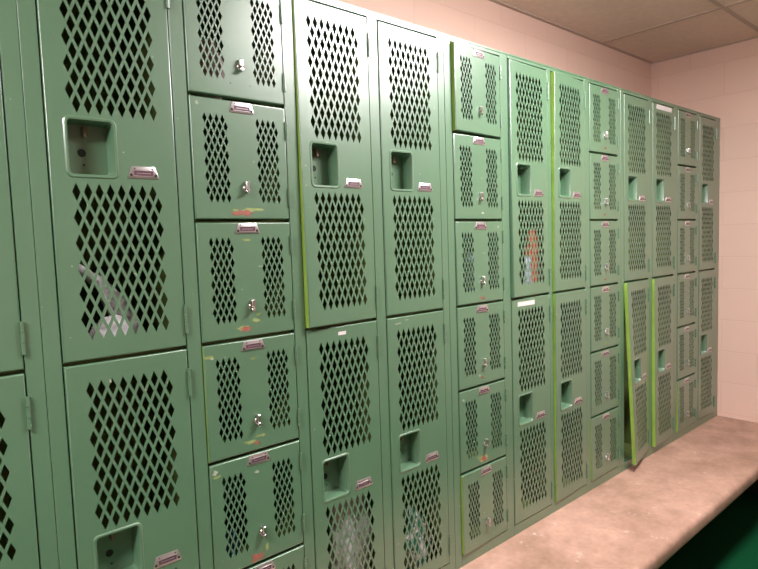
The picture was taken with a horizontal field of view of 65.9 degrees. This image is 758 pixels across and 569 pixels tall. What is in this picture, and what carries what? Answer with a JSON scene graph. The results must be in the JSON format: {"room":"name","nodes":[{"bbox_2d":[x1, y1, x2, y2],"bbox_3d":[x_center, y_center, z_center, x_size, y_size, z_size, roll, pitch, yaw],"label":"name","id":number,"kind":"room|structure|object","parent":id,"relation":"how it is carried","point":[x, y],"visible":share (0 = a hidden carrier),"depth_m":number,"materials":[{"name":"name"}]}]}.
{"room":"changing room","nodes":[
{"label":"changing room","id":0,"kind":"room"},
{"bbox_2d":[337,0,650,96],"bbox_3d":[-1.216,0.173,1.407,8.328,2.935,0.120,-6,6,-41],"label":"wall","id":1,"kind":"structure","parent":0,"point":[487,23],"depth_m":2.95,"materials":[{"name":"paint"}]},
{"bbox_2d":[489,0,653,63],"bbox_3d":[-1.215,-1.185,1.254,8.128,0.004,0.020,-6,6,-41],"label":"trim","id":2,"kind":"structure","parent":1,"relation":"attached to","point":[494,1],"depth_m":3.21,"materials":[{"name":"beige paint"}]},
{"bbox_2d":[498,0,757,61],"bbox_3d":[0.633,-1.107,-0.852,8.128,0.030,5.627,-6,6,-41],"label":"ceiling","id":3,"kind":"structure","parent":0,"point":[600,20],"depth_m":3.15,"materials":[{"name":"tile"}]},
{"bbox_2d":[602,0,757,42],"bbox_3d":[0.634,-1.091,-0.851,8.128,0.004,5.627,-6,6,-41],"label":"grid","id":4,"kind":"object","parent":3,"relation":"attached to","point":[715,2],"depth_m":3.11,"materials":[{"name":"beige paint"}]},
{"bbox_2d":[651,38,757,422],"bbox_3d":[3.776,-0.032,1.956,0.120,2.935,5.627,-6,6,-41],"label":"wall","id":5,"kind":"structure","parent":0,"point":[720,82],"depth_m":3.63,"materials":[{"name":"paint"}]},
{"bbox_2d":[653,36,757,62],"bbox_3d":[3.685,-1.387,1.801,0.020,0.004,5.607,-6,6,-41],"label":"trim","id":6,"kind":"structure","parent":5,"relation":"attached to","point":[756,36],"depth_m":3.65,"materials":[{"name":"beige paint"}]},
{"bbox_2d":[745,480,757,494],"bbox_3d":[3.902,1.328,1.863,0.012,0.110,5.229,-6,6,-41],"label":"baseboard","id":7,"kind":"structure","parent":5,"relation":"attached to","point":[753,488],"depth_m":3.64,"materials":[{"name":"grey"}]},
{"bbox_2d":[659,491,757,568],"bbox_3d":[0.726,1.703,-0.644,8.128,0.060,5.627,-6,6,-41],"label":"floor","id":8,"kind":"structure","parent":0,"point":[730,540],"depth_m":3.08,"materials":[{"name":"green carpet"}]},
{"bbox_2d":[459,415,757,568],"bbox_3d":[-0.847,1.369,1.119,8.126,0.450,0.880,-6,6,-41],"label":"bench","id":9,"kind":"object","parent":8,"relation":"on","point":[640,517],"visible":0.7,"depth_m":2.52,"materials":[{"name":"concrete"}]},
{"bbox_2d":[0,0,58,568],"bbox_3d":[-0.951,0.191,1.250,0.339,1.885,0.404,-6,6,-41],"label":"locker","id":10,"kind":"object","parent":9,"relation":"on","point":[28,538],"visible":1,"depth_m":1.18,"materials":[{"name":"green metal"}]},
{"bbox_2d":[0,370,23,375],"bbox_3d":[-0.960,0.187,1.259,0.336,0.015,0.375,-6,6,-41],"label":"shelf","id":11,"kind":"object","parent":10,"relation":"attached to","point":[15,372],"depth_m":1.19,"materials":[{"name":"green metal"}]},
{"bbox_2d":[16,0,206,568],"bbox_3d":[-0.701,0.167,1.468,0.325,1.885,0.404,-6,6,-41],"label":"locker","id":12,"kind":"object","parent":9,"relation":"on","point":[101,86],"visible":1,"depth_m":1.33,"materials":[{"name":"green metal"}]},
{"bbox_2d":[78,264,138,332],"bbox_3d":[-0.690,0.037,1.412,0.198,0.243,0.184,-6,6,-41],"label":"bag","id":13,"kind":"object","parent":12,"relation":"on","point":[88,281],"visible":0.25,"depth_m":1.39,"materials":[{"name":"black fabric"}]},
{"bbox_2d":[89,314,128,339],"bbox_3d":[-0.614,0.116,1.334,0.018,0.093,0.110,2,6,44],"label":"cloth","id":14,"kind":"object","parent":12,"relation":"in","point":[114,328],"visible":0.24,"depth_m":1.33,"materials":[{"name":"white fabric"}]},
{"bbox_2d":[62,346,183,365],"bbox_3d":[-0.710,0.162,1.478,0.323,0.015,0.375,-6,6,-41],"label":"shelf","id":15,"kind":"object","parent":12,"relation":"attached to","point":[180,347],"depth_m":1.33,"materials":[{"name":"green metal"}]},
{"bbox_2d":[175,0,309,568],"bbox_3d":[-0.460,0.144,1.673,0.308,1.885,0.413,-6,6,-41],"label":"locker","id":16,"kind":"object","parent":9,"relation":"on","point":[237,148],"visible":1,"depth_m":1.53,"materials":[{"name":"green metal"}]},
{"bbox_2d":[190,38,224,99],"bbox_3d":[-0.442,-0.549,1.503,0.103,0.163,0.084,-6,6,-41],"label":"cloth","id":17,"kind":"object","parent":16,"relation":"on","point":[202,40],"visible":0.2,"depth_m":1.47,"materials":[{"name":"grey fabric"}]},
{"bbox_2d":[225,529,240,557],"bbox_3d":[-0.405,0.705,1.575,0.066,0.088,0.062,-6,6,-41],"label":"rag","id":18,"kind":"object","parent":16,"relation":"on","point":[232,532],"visible":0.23,"depth_m":1.56,"materials":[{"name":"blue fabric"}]},
{"bbox_2d":[193,95,276,131],"bbox_3d":[-0.492,-0.469,1.641,0.305,0.015,0.375,-6,6,-41],"label":"shelf","id":19,"kind":"object","parent":16,"relation":"attached to","point":[204,117],"depth_m":1.69,"materials":[{"name":"green metal"}]},
{"bbox_2d":[194,221,285,222],"bbox_3d":[-0.482,-0.165,1.663,0.305,0.015,0.375,-6,6,-41],"label":"shelf","id":20,"kind":"object","parent":16,"relation":"attached to","point":[194,221],"depth_m":1.50,"materials":[{"name":"green metal"}]},
{"bbox_2d":[201,319,290,345],"bbox_3d":[-0.472,0.139,1.686,0.305,0.015,0.375,-6,6,-41],"label":"shelf","id":21,"kind":"object","parent":16,"relation":"attached to","point":[218,320],"depth_m":1.55,"materials":[{"name":"green metal"}]},
{"bbox_2d":[286,0,389,568],"bbox_3d":[-0.231,0.121,1.874,0.304,1.885,0.412,-6,6,-41],"label":"locker","id":22,"kind":"object","parent":9,"relation":"on","point":[330,48],"visible":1,"depth_m":1.74,"materials":[{"name":"green metal"}]},
{"bbox_2d":[305,318,372,329],"bbox_3d":[-0.242,0.117,1.886,0.302,0.015,0.375,-6,6,-41],"label":"shelf","id":23,"kind":"object","parent":22,"relation":"attached to","point":[371,319],"depth_m":1.75,"materials":[{"name":"green metal"}]},
{"bbox_2d":[328,494,372,568],"bbox_3d":[-0.105,0.781,1.866,0.187,0.490,0.095,-6,6,-41],"label":"clothes","id":24,"kind":"object","parent":22,"relation":"in","point":[363,497],"visible":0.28,"depth_m":1.83,"materials":[{"name":"grey fabric"}]},
{"bbox_2d":[371,12,455,568],"bbox_3d":[0.000,0.098,2.081,0.317,1.885,0.404,-6,6,-41],"label":"locker","id":25,"kind":"object","parent":9,"relation":"on","point":[408,71],"visible":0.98,"depth_m":1.95,"materials":[{"name":"green metal"}]},
{"bbox_2d":[403,505,433,568],"bbox_3d":[0.105,0.889,2.083,0.138,0.229,0.172,1,5,30],"label":"towel","id":26,"kind":"object","parent":25,"relation":"in","point":[413,509],"visible":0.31,"depth_m":2.03,"materials":[{"name":"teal fabric"}]},
{"bbox_2d":[443,33,510,568],"bbox_3d":[0.249,0.075,2.288,0.329,1.885,0.419,-6,6,-41],"label":"locker","id":27,"kind":"object","parent":9,"relation":"on","point":[473,72],"visible":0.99,"depth_m":2.14,"materials":[{"name":"green metal"}]},
{"bbox_2d":[462,249,474,292],"bbox_3d":[0.340,-0.035,2.225,0.179,0.200,0.098,-6,6,-41],"label":"clothes","id":28,"kind":"object","parent":27,"relation":"on","point":[464,249],"visible":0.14,"depth_m":2.17,"materials":[{"name":"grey fabric"}]},
{"bbox_2d":[454,220,497,221],"bbox_3d":[0.225,-0.234,2.281,0.327,0.015,0.375,-6,6,-41],"label":"shelf","id":29,"kind":"object","parent":27,"relation":"attached to","point":[454,220],"depth_m":2.14,"materials":[{"name":"green metal"}]},
{"bbox_2d":[503,52,552,537],"bbox_3d":[0.483,0.051,2.499,0.303,1.885,0.409,-6,6,-41],"label":"locker","id":30,"kind":"object","parent":9,"relation":"on","point":[525,81],"visible":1,"depth_m":2.36,"materials":[{"name":"green metal"}]},
{"bbox_2d":[523,256,531,284],"bbox_3d":[0.606,-0.037,2.385,0.050,0.162,0.025,-6,6,-41],"label":"cloth","id":31,"kind":"object","parent":30,"relation":"in","point":[526,256],"visible":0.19,"depth_m":2.37,"materials":[{"name":"white fabric"}]},
{"bbox_2d":[524,229,540,283],"bbox_3d":[0.644,-0.099,2.449,0.091,0.274,0.044,-6,6,-41],"label":"cloth","id":32,"kind":"object","parent":30,"relation":"in","point":[532,229],"visible":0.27,"depth_m":2.43,"materials":[{"name":"red fabric"}]},
{"bbox_2d":[548,66,588,512],"bbox_3d":[0.711,0.029,2.695,0.299,1.885,0.414,-6,6,-41],"label":"locker","id":33,"kind":"object","parent":9,"relation":"on","point":[567,90],"visible":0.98,"depth_m":2.56,"materials":[{"name":"green metal"}]},
{"bbox_2d":[552,288,581,293],"bbox_3d":[0.699,0.025,2.708,0.297,0.015,0.375,-6,6,-41],"label":"shelf","id":34,"kind":"object","parent":33,"relation":"attached to","point":[552,288],"depth_m":2.56,"materials":[{"name":"green metal"}]},
{"bbox_2d":[586,78,620,490],"bbox_3d":[0.941,0.007,2.896,0.314,1.885,0.414,-6,6,-41],"label":"locker","id":35,"kind":"object","parent":9,"relation":"on","point":[602,99],"visible":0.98,"depth_m":2.75,"materials":[{"name":"green metal"}]},
{"bbox_2d":[590,283,613,287],"bbox_3d":[0.929,0.002,2.909,0.312,0.015,0.375,-6,6,-41],"label":"shelf","id":36,"kind":"object","parent":35,"relation":"attached to","point":[608,284],"depth_m":2.76,"materials":[{"name":"green metal"}]},
{"bbox_2d":[620,88,650,471],"bbox_3d":[1.193,-0.016,3.089,0.317,1.885,0.455,-6,6,-41],"label":"locker","id":37,"kind":"object","parent":9,"relation":"on","point":[634,107],"visible":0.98,"depth_m":2.96,"materials":[{"name":"green metal"}]},
{"bbox_2d":[624,278,644,282],"bbox_3d":[1.167,-0.021,3.118,0.315,0.015,0.375,-6,6,-41],"label":"shelf","id":38,"kind":"object","parent":37,"relation":"attached to","point":[641,279],"depth_m":2.98,"materials":[{"name":"green metal"}]},
{"bbox_2d":[650,97,675,454],"bbox_3d":[1.418,-0.040,3.312,0.317,1.885,0.416,-6,6,-41],"label":"locker","id":39,"kind":"object","parent":9,"relation":"on","point":[662,113],"visible":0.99,"depth_m":3.17,"materials":[{"name":"green metal"}]},
{"bbox_2d":[675,105,697,439],"bbox_3d":[1.653,-0.062,3.517,0.308,1.885,0.415,-6,6,-41],"label":"locker","id":40,"kind":"object","parent":9,"relation":"on","point":[686,119],"visible":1,"depth_m":3.37,"materials":[{"name":"green metal"}]},
{"bbox_2d":[696,112,719,427],"bbox_3d":[1.895,-0.087,3.736,0.348,1.885,0.404,-6,6,-41],"label":"locker","id":41,"kind":"object","parent":9,"relation":"on","point":[708,125],"visible":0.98,"depth_m":3.60,"materials":[{"name":"green metal"}]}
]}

